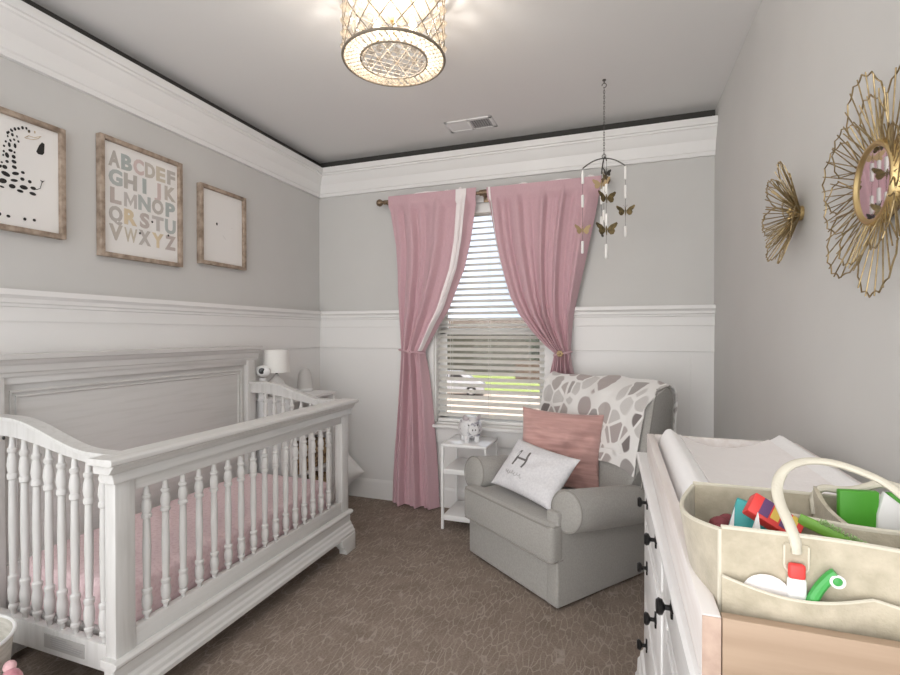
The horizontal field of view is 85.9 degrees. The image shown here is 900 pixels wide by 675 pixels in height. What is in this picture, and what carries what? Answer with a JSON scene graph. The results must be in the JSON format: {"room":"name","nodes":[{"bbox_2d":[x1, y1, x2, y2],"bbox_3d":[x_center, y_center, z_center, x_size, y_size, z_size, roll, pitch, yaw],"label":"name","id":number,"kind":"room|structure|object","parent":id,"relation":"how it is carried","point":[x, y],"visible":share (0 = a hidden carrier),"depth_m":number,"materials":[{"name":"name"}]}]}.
{"room":"bedroom","nodes":[
{"label":"bedroom","id":0,"kind":"room"},
{"bbox_2d":[0,56,319,310],"bbox_3d":[-1.853,-0.064,2.124,0.150,2.740,4.450,0,1,19],"label":"wall","id":1,"kind":"structure","parent":0,"point":[282,219],"depth_m":2.63,"materials":[{"name":"paint"}]},
{"bbox_2d":[16,615,30,651],"bbox_3d":[-1.799,1.231,2.037,0.018,0.153,4.300,0,1,19],"label":"baseboard","id":2,"kind":"structure","parent":1,"relation":"attached to","point":[20,647],"depth_m":2.02,"materials":[{"name":"white paint"}]},
{"bbox_2d":[0,106,66,239],"bbox_3d":[-1.796,-0.682,2.001,0.035,0.490,0.365,0,1,19],"label":"framed print","id":3,"kind":"object","parent":1,"relation":"attached to","point":[32,151],"visible":1,"depth_m":2.05,"materials":[{"name":"white paper"}]},
{"bbox_2d":[96,132,182,266],"bbox_3d":[-1.608,-0.690,2.534,0.035,0.586,0.460,0,1,19],"label":"framed print","id":4,"kind":"object","parent":1,"relation":"attached to","point":[139,191],"visible":1,"depth_m":2.50,"materials":[{"name":"white paper"}]},
{"bbox_2d":[0,288,321,353],"bbox_3d":[-1.778,-0.048,2.018,0.062,0.299,4.300,0,1,19],"label":"trim","id":5,"kind":"structure","parent":1,"relation":"attached to","point":[31,321],"depth_m":2.48,"materials":[{"name":"white paint"}]},
{"bbox_2d":[0,0,322,198],"bbox_3d":[-1.757,-1.250,2.001,0.106,0.210,4.300,0,1,19],"label":"trim","id":6,"kind":"structure","parent":1,"relation":"attached to","point":[30,38],"depth_m":2.44,"materials":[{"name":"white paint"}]},
{"bbox_2d":[6,348,319,608],"bbox_3d":[-1.804,0.652,2.034,0.008,1.110,4.300,0,1,19],"label":"trim","id":7,"kind":"structure","parent":1,"relation":"attached to","point":[309,358],"depth_m":3.78,"materials":[{"name":"white paint"}]},
{"bbox_2d":[196,182,246,270],"bbox_3d":[-1.429,-0.683,3.043,0.035,0.478,0.370,0,1,19],"label":"framed print","id":8,"kind":"object","parent":1,"relation":"attached to","point":[221,214],"visible":1,"depth_m":3.03,"materials":[{"name":"white paper"}]},
{"bbox_2d":[11,495,643,674],"bbox_3d":[-0.395,1.361,1.624,3.242,0.100,4.450,0,1,19],"label":"floor","id":9,"kind":"structure","parent":0,"point":[411,597],"depth_m":2.24,"materials":[{"name":"brown carpet"}]},
{"bbox_2d":[0,614,16,674],"bbox_3d":[-1.566,1.130,1.490,0.349,0.364,0.349,0,1,19],"label":"bucket","id":10,"kind":"object","parent":9,"relation":"on","point":[8,624],"visible":1,"depth_m":1.57,"materials":[{"name":"white"}]},
{"bbox_2d":[2,660,22,674],"bbox_3d":[-1.310,1.159,1.450,0.184,0.307,0.175,0,1,19],"label":"plush toy","id":11,"kind":"object","parent":9,"relation":"on","point":[9,668],"visible":1,"depth_m":1.49,"materials":[{"name":"pink fabric"}]},
{"bbox_2d":[0,346,358,674],"bbox_3d":[-1.212,0.683,2.414,0.821,1.242,1.550,0,1,19],"label":"crib","id":12,"kind":"object","parent":9,"relation":"on","point":[137,514],"visible":1,"depth_m":2.02,"materials":[{"name":"white wood"}]},
{"bbox_2d":[256,390,335,504],"bbox_3d":[-1.106,0.851,3.475,0.318,0.888,0.550,0,1,19],"label":"nightstand","id":13,"kind":"object","parent":9,"relation":"on","point":[327,394],"visible":0.12,"depth_m":3.26,"materials":[{"name":"white wood"}]},
{"bbox_2d":[256,365,270,398],"bbox_3d":[-1.269,0.298,3.255,0.131,0.222,0.087,0,1,19],"label":"monitor","id":14,"kind":"object","parent":13,"relation":"on","point":[262,371],"visible":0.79,"depth_m":3.23,"materials":[{"name":"white plastic"}]},
{"bbox_2d":[263,349,289,396],"bbox_3d":[-1.203,0.246,3.356,0.177,0.323,0.177,0,1,19],"label":"table lamp","id":15,"kind":"object","parent":13,"relation":"on","point":[277,360],"visible":0.7,"depth_m":3.29,"materials":[{"name":"white fabric"}]},
{"bbox_2d":[296,368,313,391],"bbox_3d":[-1.105,0.318,3.682,0.128,0.175,0.128,0,1,19],"label":"humidifier","id":16,"kind":"object","parent":13,"relation":"on","point":[304,383],"visible":0.91,"depth_m":3.64,"materials":[{"name":"grey plastic"}]},
{"bbox_2d":[297,437,325,473],"bbox_3d":[-1.100,0.846,3.473,0.271,0.180,0.450,0,1,19],"label":"wicker basket","id":17,"kind":"object","parent":13,"relation":"on","point":[324,438],"visible":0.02,"depth_m":3.48,"materials":[{"name":"brown wicker"}]},
{"bbox_2d":[297,428,326,440],"bbox_3d":[-1.109,0.686,3.475,0.301,0.018,0.494,0,1,19],"label":"shelf","id":18,"kind":"object","parent":13,"relation":"attached to","point":[323,430],"depth_m":3.46,"materials":[{"name":"white wood"}]},
{"bbox_2d":[298,463,325,477],"bbox_3d":[-1.109,0.946,3.478,0.301,0.018,0.494,0,1,19],"label":"shelf","id":19,"kind":"object","parent":13,"relation":"attached to","point":[324,464],"depth_m":3.47,"materials":[{"name":"white wood"}]},
{"bbox_2d":[307,471,325,481],"bbox_3d":[-1.100,1.106,3.475,0.271,0.180,0.450,0,1,19],"label":"wicker basket","id":20,"kind":"object","parent":13,"relation":"on","point":[316,472],"visible":0.02,"depth_m":3.58,"materials":[{"name":"brown wicker"}]},
{"bbox_2d":[348,454,364,485],"bbox_3d":[-0.901,1.059,3.877,0.466,0.464,0.121,0,1,11],"label":"cushion","id":21,"kind":"object","parent":9,"relation":"on","point":[354,470],"visible":0.2,"depth_m":3.82,"materials":[{"name":"white fabric"}]},
{"bbox_2d":[441,434,497,528],"bbox_3d":[0.141,1.006,3.369,0.318,0.580,0.315,0,1,19],"label":"side table","id":22,"kind":"object","parent":9,"relation":"on","point":[456,512],"visible":0.66,"depth_m":3.27,"materials":[{"name":"white wood"}]},
{"bbox_2d":[444,458,467,475],"bbox_3d":[0.146,0.903,3.367,0.300,0.035,0.307,0,1,19],"label":"shelf","id":23,"kind":"object","parent":22,"relation":"attached to","point":[456,467],"depth_m":3.30,"materials":[{"name":"white wood"}]},
{"bbox_2d":[444,500,469,522],"bbox_3d":[0.146,1.216,3.369,0.300,0.035,0.307,0,1,19],"label":"shelf","id":24,"kind":"object","parent":22,"relation":"attached to","point":[456,512],"depth_m":3.30,"materials":[{"name":"white wood"}]},
{"bbox_2d":[458,415,481,442],"bbox_3d":[0.142,0.620,3.347,0.163,0.192,0.219,0,1,-11],"label":"piggy bank","id":25,"kind":"object","parent":22,"relation":"on","point":[470,426],"visible":1,"depth_m":3.29,"materials":[{"name":"ceramic"}]},
{"bbox_2d":[464,386,673,607],"bbox_3d":[0.647,0.781,2.808,0.880,1.040,0.957,0,1,-33],"label":"armchair","id":26,"kind":"object","parent":9,"relation":"on","point":[589,541],"visible":0.69,"depth_m":2.48,"materials":[{"name":"grey fabric"}]},
{"bbox_2d":[465,484,572,562],"bbox_3d":[0.528,0.972,2.742,0.600,0.206,0.742,0,1,-33],"label":"seat cushion","id":27,"kind":"object","parent":26,"relation":"on","point":[513,517],"depth_m":2.49,"materials":[{"name":"grey fabric"}]},
{"bbox_2d":[491,439,579,509],"bbox_3d":[0.458,0.737,2.654,0.219,0.262,0.481,0,1,-36],"label":"pillow","id":28,"kind":"object","parent":26,"relation":"on","point":[535,473],"visible":0.99,"depth_m":2.58,"materials":[{"name":"white fabric"}]},
{"bbox_2d":[522,407,603,488],"bbox_3d":[0.645,0.655,2.845,0.507,0.462,0.218,0,1,16],"label":"pillow","id":29,"kind":"object","parent":26,"relation":"on","point":[577,436],"visible":0.68,"depth_m":2.77,"materials":[{"name":"pink fabric"}]},
{"bbox_2d":[540,371,677,477],"bbox_3d":[0.908,0.483,2.958,0.345,0.509,0.825,0,1,-33],"label":"throw blanket","id":30,"kind":"object","parent":26,"relation":"on","point":[623,401],"visible":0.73,"depth_m":2.76,"materials":[{"name":"white fabric"}]},
{"bbox_2d":[635,452,699,674],"bbox_3d":[0.675,0.864,1.033,0.471,0.905,1.345,0,1,18],"label":"dresser","id":31,"kind":"object","parent":9,"relation":"on","point":[668,649],"visible":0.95,"depth_m":1.13,"materials":[{"name":"white wood"}]},
{"bbox_2d":[647,434,899,674],"bbox_3d":[0.689,0.370,1.042,0.430,0.081,1.114,0,1,19],"label":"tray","id":32,"kind":"object","parent":31,"relation":"on","point":[724,643],"visible":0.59,"depth_m":0.57,"materials":[{"name":"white wood"}]},
{"bbox_2d":[659,429,879,503],"bbox_3d":[0.734,0.348,1.166,0.374,0.102,0.790,0,1,19],"label":"changing pad","id":33,"kind":"object","parent":32,"relation":"in","point":[686,461],"visible":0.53,"depth_m":1.25,"materials":[{"name":"white fabric"}]},
{"bbox_2d":[679,457,899,641],"bbox_3d":[0.536,0.283,0.643,0.416,0.244,0.224,0,1,19],"label":"caddy","id":34,"kind":"object","parent":31,"relation":"on","point":[724,557],"visible":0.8,"depth_m":0.60,"materials":[{"name":"beige fabric"}]},
{"bbox_2d":[709,514,730,526],"bbox_3d":[0.424,0.288,0.733,0.054,0.030,0.058,0,1,19],"label":"cloth","id":35,"kind":"object","parent":34,"relation":"in","point":[724,519],"visible":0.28,"depth_m":0.73,"materials":[{"name":"red"}]},
{"bbox_2d":[729,498,767,529],"bbox_3d":[0.428,0.297,0.692,0.086,0.128,0.057,0,1,31],"label":"carton","id":36,"kind":"object","parent":34,"relation":"in","point":[738,518],"visible":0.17,"depth_m":0.69,"materials":[{"name":"teal cardboard"}]},
{"bbox_2d":[752,512,759,528],"bbox_3d":[0.395,0.264,0.631,0.028,0.072,0.004,0,1,19],"label":"paper tag","id":37,"kind":"object","parent":34,"relation":"in","point":[756,524],"visible":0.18,"depth_m":0.63,"materials":[{"name":"white paper"}]},
{"bbox_2d":[744,574,786,596],"bbox_3d":[0.387,0.314,0.592,0.052,0.048,0.008,0,1,19],"label":"pad","id":38,"kind":"object","parent":34,"relation":"in","point":[769,583],"visible":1,"depth_m":0.59,"materials":[{"name":"white fabric"}]},
{"bbox_2d":[742,493,803,533],"bbox_3d":[0.432,0.241,0.647,0.071,0.060,0.033,0,1,27],"label":"carton","id":39,"kind":"object","parent":34,"relation":"in","point":[769,518],"visible":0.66,"depth_m":0.64,"materials":[{"name":"red"}]},
{"bbox_2d":[787,562,806,599],"bbox_3d":[0.416,0.313,0.581,0.020,0.084,0.009,0,1,19],"label":"tube","id":40,"kind":"object","parent":34,"relation":"in","point":[796,582],"visible":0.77,"depth_m":0.58,"materials":[{"name":"white plastic"}]},
{"bbox_2d":[806,568,845,600],"bbox_3d":[0.439,0.294,0.567,0.038,0.048,0.014,0,1,26],"label":"tube","id":41,"kind":"object","parent":34,"relation":"in","point":[830,577],"visible":1,"depth_m":0.56,"materials":[{"name":"green plastic"}]},
{"bbox_2d":[798,514,866,542],"bbox_3d":[0.491,0.256,0.607,0.090,0.050,0.015,0,1,34],"label":"brush","id":42,"kind":"object","parent":34,"relation":"in","point":[821,527],"visible":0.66,"depth_m":0.62,"materials":[{"name":"green plastic"}]},
{"bbox_2d":[836,488,878,527],"bbox_3d":[0.582,0.293,0.691,0.047,0.152,0.012,0,1,19],"label":"pack","id":43,"kind":"object","parent":34,"relation":"in","point":[854,506],"visible":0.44,"depth_m":0.69,"materials":[{"name":"green"}]},
{"bbox_2d":[876,491,899,529],"bbox_3d":[0.613,0.293,0.674,0.036,0.153,0.010,0,1,19],"label":"pack","id":44,"kind":"object","parent":34,"relation":"in","point":[888,512],"visible":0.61,"depth_m":0.67,"materials":[{"name":"white"}]},
{"bbox_2d":[885,492,899,503],"bbox_3d":[0.643,0.294,0.682,0.046,0.150,0.012,0,1,19],"label":"pack","id":45,"kind":"object","parent":34,"relation":"in","point":[890,494],"visible":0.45,"depth_m":0.68,"materials":[{"name":"green"}]},
{"bbox_2d":[31,0,761,162],"bbox_3d":[-0.395,-1.479,1.599,3.242,0.100,4.450,0,1,19],"label":"ceiling","id":46,"kind":"structure","parent":0,"point":[277,66],"depth_m":2.51,"materials":[{"name":"white paint"}]},
{"bbox_2d":[341,0,445,86],"bbox_3d":[-0.224,-1.268,1.938,0.428,0.328,0.424,0,1,19],"label":"ceiling light","id":47,"kind":"object","parent":46,"relation":"attached to","point":[394,12],"visible":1,"depth_m":1.96,"materials":[{"name":"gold metal"}]},
{"bbox_2d":[373,15,389,41],"bbox_3d":[-0.267,-1.266,1.967,0.102,0.110,0.034,0,1,19],"label":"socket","id":48,"kind":"object","parent":47,"relation":"attached to","point":[377,24],"depth_m":1.97,"materials":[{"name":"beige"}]},
{"bbox_2d":[388,0,396,33],"bbox_3d":[-0.219,-1.266,1.886,0.052,0.110,0.097,0,1,19],"label":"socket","id":49,"kind":"object","parent":47,"relation":"attached to","point":[393,15],"depth_m":1.85,"materials":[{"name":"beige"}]},
{"bbox_2d":[395,16,416,42],"bbox_3d":[-0.179,-1.266,1.966,0.072,0.110,0.086,0,1,19],"label":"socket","id":50,"kind":"object","parent":47,"relation":"attached to","point":[412,23],"depth_m":1.97,"materials":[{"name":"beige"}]},
{"bbox_2d":[444,115,496,132],"bbox_3d":[0.140,-1.439,3.272,0.330,0.008,0.170,0,1,19],"label":"ceiling vent","id":51,"kind":"object","parent":46,"relation":"in","point":[484,122],"visible":1,"depth_m":3.26,"materials":[{"name":"white metal"}]},
{"bbox_2d":[575,79,634,258],"bbox_3d":[0.851,-0.931,2.698,0.245,1.015,0.243,0,1,-32],"label":"mobile","id":52,"kind":"object","parent":46,"relation":"hanging from","point":[603,192],"visible":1,"depth_m":2.68,"materials":[{"name":"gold metal"}]},
{"bbox_2d":[319,156,714,310],"bbox_3d":[0.319,-0.077,3.639,2.942,2.740,0.150,0,1,19],"label":"wall","id":53,"kind":"structure","parent":0,"point":[666,255],"depth_m":3.27,"materials":[{"name":"paint"}]},
{"bbox_2d":[348,477,464,507],"bbox_3d":[0.291,1.218,3.571,2.942,0.153,0.018,0,1,19],"label":"baseboard","id":54,"kind":"structure","parent":53,"relation":"attached to","point":[360,487],"depth_m":3.86,"materials":[{"name":"white paint"}]},
{"bbox_2d":[426,195,553,447],"bbox_3d":[0.297,-0.136,3.609,1.070,1.870,0.220,0,1,19],"label":"window","id":55,"kind":"structure","parent":53,"relation":"in","point":[508,436],"depth_m":3.66,"materials":[{"name":"white paint"}]},
{"bbox_2d":[438,203,544,425],"bbox_3d":[0.292,-0.172,3.595,0.822,1.632,0.075,0,1,19],"label":"window blind","id":56,"kind":"object","parent":55,"relation":"attached to","point":[480,208],"visible":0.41,"depth_m":3.60,"materials":[{"name":"white plastic"}]},
{"bbox_2d":[376,176,609,206],"bbox_3d":[0.255,-1.033,3.506,1.725,0.085,0.128,0,1,19],"label":"curtain rod","id":57,"kind":"object","parent":53,"relation":"attached to","point":[379,202],"visible":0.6,"depth_m":3.53,"materials":[{"name":"brown metal"}]},
{"bbox_2d":[388,187,475,509],"bbox_3d":[-0.145,0.096,3.592,0.700,2.371,0.148,0,1,19],"label":"curtain","id":58,"kind":"object","parent":57,"relation":"hanging from","point":[432,229],"visible":1,"depth_m":3.64,"materials":[{"name":"pink fabric"}]},
{"bbox_2d":[486,175,600,373],"bbox_3d":[0.631,0.101,3.330,0.787,2.367,0.168,0,1,19],"label":"curtain","id":59,"kind":"object","parent":57,"relation":"hanging from","point":[538,242],"visible":0.62,"depth_m":3.32,"materials":[{"name":"pink fabric"}]},
{"bbox_2d":[320,348,690,488],"bbox_3d":[0.296,0.639,3.570,2.934,1.110,0.008,0,1,19],"label":"trim","id":60,"kind":"structure","parent":53,"relation":"attached to","point":[371,376],"depth_m":3.84,"materials":[{"name":"white paint"}]},
{"bbox_2d":[320,304,715,437],"bbox_3d":[0.283,0.472,3.544,2.942,1.365,0.062,0,1,19],"label":"trim","id":61,"kind":"structure","parent":53,"relation":"attached to","point":[666,328],"depth_m":3.21,"materials":[{"name":"white paint"}]},
{"bbox_2d":[320,110,717,197],"bbox_3d":[0.276,-1.264,3.508,2.942,0.212,0.106,0,1,19],"label":"trim","id":62,"kind":"structure","parent":53,"relation":"attached to","point":[695,137],"depth_m":3.40,"materials":[{"name":"white paint"}]},
{"bbox_2d":[714,0,899,493],"bbox_3d":[1.063,-0.055,1.098,0.150,2.740,4.450,0,1,19],"label":"wall","id":63,"kind":"structure","parent":0,"point":[802,356],"depth_m":1.56,"materials":[{"name":"paint"}]},
{"bbox_2d":[761,161,804,263],"bbox_3d":[1.116,-0.410,1.609,0.089,0.337,0.331,0,1,19],"label":"flower","id":64,"kind":"object","parent":63,"relation":"attached to","point":[795,212],"visible":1,"depth_m":1.60,"materials":[{"name":"gold metal"}]},
{"bbox_2d":[822,65,899,297],"bbox_3d":[0.942,-0.344,1.082,0.074,0.515,0.498,0,1,22],"label":"mirror","id":65,"kind":"object","parent":63,"relation":"attached to","point":[876,184],"visible":1,"depth_m":1.08,"materials":[{"name":"gold metal"}]},
{"label":"outside","id":66,"kind":"structure","parent":0,"visible":0},
{"bbox_2d":[447,392,539,415],"bbox_3d":[-0.865,4.153,19.809,110.000,0.200,28.600,0,1,19],"label":"driveway","id":67,"kind":"structure","parent":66,"point":[448,393],"depth_m":29.52,"materials":[{"name":"concrete"}]},
{"bbox_2d":[447,370,485,395],"bbox_3d":[0.086,3.125,33.353,4.684,1.620,1.940,0,1,7],"label":"car","id":68,"kind":"object","parent":67,"relation":"on","point":[448,375],"visible":0.27,"depth_m":32.36,"materials":[{"name":"grey paint"}]},
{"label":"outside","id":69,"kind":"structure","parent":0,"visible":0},
{"bbox_2d":[467,371,539,391],"bbox_3d":[18.948,3.673,76.123,110.000,0.180,90.800,0,1,19],"label":"lawn","id":70,"kind":"structure","parent":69,"point":[474,376],"depth_m":40.89,"materials":[{"name":"green plant"}]},
{"bbox_2d":[447,320,535,371],"bbox_3d":[4.278,0.776,57.300,20.000,5.900,9.400,0,1,19],"label":"house","id":71,"kind":"structure","parent":70,"relation":"on","point":[488,321],"depth_m":53.48,"materials":[{"name":"beige"}]},
{"bbox_2d":[515,360,539,379],"bbox_3d":[10.958,2.958,42.253,10.603,1.800,0.150,0,1,19],"label":"fence","id":72,"kind":"object","parent":70,"relation":"on","point":[516,365],"visible":0.06,"depth_m":43.62,"materials":[{"name":"brown"}]},
{"bbox_2d":[527,335,539,359],"bbox_3d":[9.263,1.702,49.250,2.633,4.226,3.094,0,1,19],"label":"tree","id":73,"kind":"object","parent":70,"relation":"on","point":[528,340],"visible":0.1,"depth_m":48.24,"materials":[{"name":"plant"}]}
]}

